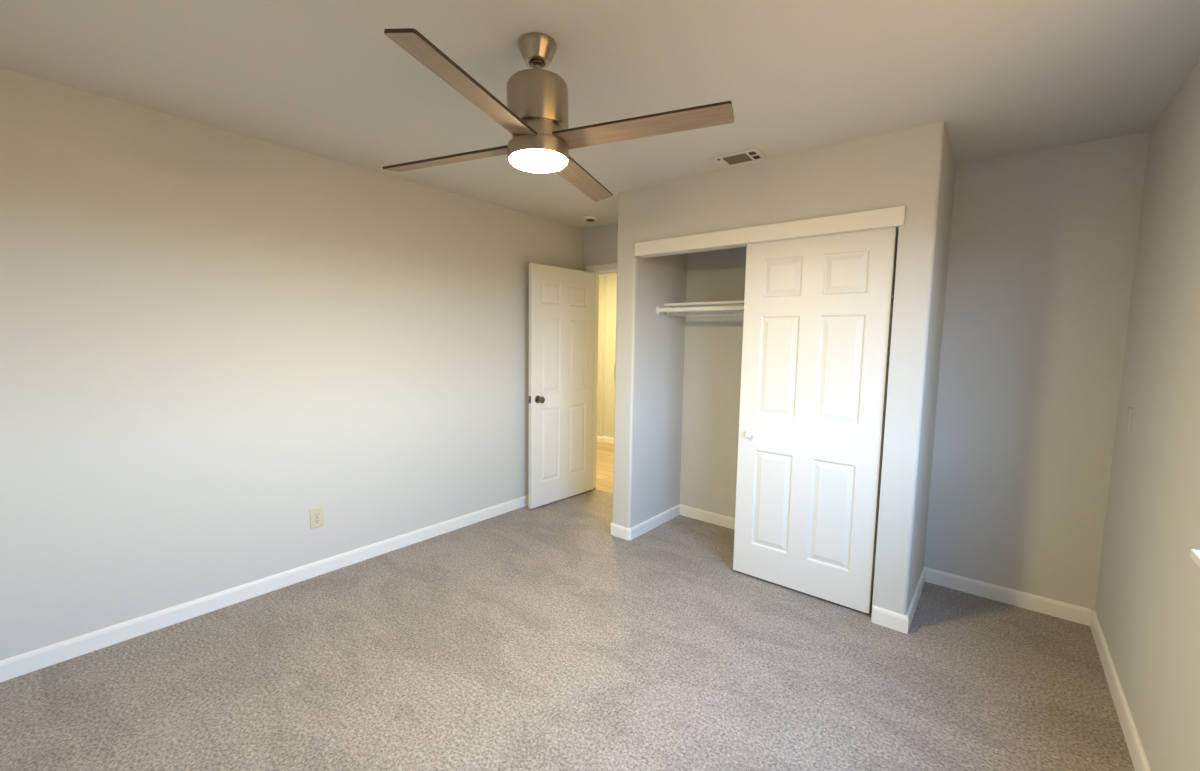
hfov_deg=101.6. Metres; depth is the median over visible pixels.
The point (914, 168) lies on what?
wall
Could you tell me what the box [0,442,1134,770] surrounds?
floor
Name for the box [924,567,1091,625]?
baseboard
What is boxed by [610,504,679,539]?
baseboard
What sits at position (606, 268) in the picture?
door frame
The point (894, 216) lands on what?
trim
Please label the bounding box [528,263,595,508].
door
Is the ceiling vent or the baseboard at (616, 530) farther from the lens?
the baseboard at (616, 530)
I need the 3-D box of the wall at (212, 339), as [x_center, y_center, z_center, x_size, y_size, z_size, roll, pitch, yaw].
[-1.496,-0.105,3.105,0.100,2.440,4.265,5,7,39]
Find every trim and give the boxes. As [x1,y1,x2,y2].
[635,206,904,255]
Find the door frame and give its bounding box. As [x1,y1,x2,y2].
[586,263,616,488]
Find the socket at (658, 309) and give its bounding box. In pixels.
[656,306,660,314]
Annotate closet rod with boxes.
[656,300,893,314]
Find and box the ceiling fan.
[383,28,733,201]
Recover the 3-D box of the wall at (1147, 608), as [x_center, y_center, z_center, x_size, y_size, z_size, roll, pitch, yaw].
[1.321,0.154,0.801,0.130,2.440,4.255,5,7,39]
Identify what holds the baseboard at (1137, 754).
attached to the wall at (1147, 608)
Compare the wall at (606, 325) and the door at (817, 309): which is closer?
the door at (817, 309)
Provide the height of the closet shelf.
0.084 m
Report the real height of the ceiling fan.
0.409 m
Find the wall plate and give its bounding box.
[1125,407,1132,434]
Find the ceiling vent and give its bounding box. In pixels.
[707,148,767,168]
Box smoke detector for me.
[583,215,597,221]
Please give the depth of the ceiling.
1.84 m
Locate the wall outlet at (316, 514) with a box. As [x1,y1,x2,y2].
[310,507,323,528]
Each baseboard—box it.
[0,495,527,681]
[597,436,613,443]
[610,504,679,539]
[679,504,875,567]
[871,567,925,633]
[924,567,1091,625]
[1090,610,1150,770]
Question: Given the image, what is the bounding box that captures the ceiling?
[0,0,1199,228]
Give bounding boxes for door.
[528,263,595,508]
[733,227,896,613]
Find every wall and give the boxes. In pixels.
[0,67,582,660]
[583,131,1149,609]
[597,273,616,437]
[612,121,955,620]
[1095,59,1199,770]
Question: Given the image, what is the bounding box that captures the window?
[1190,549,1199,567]
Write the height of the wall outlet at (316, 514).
0.117 m
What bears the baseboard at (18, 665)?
attached to the wall at (212, 339)
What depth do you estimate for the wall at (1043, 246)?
2.65 m
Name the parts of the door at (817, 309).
pull knob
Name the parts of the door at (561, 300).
knob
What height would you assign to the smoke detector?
0.034 m
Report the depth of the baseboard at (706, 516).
3.87 m
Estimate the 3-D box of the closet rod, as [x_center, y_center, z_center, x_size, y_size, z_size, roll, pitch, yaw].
[1.036,-0.496,3.089,1.581,0.066,0.066,5,7,39]
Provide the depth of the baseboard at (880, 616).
2.49 m
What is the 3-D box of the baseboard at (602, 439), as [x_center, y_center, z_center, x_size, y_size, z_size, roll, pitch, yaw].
[0.763,0.821,6.215,4.200,0.086,0.093,5,7,39]
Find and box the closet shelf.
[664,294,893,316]

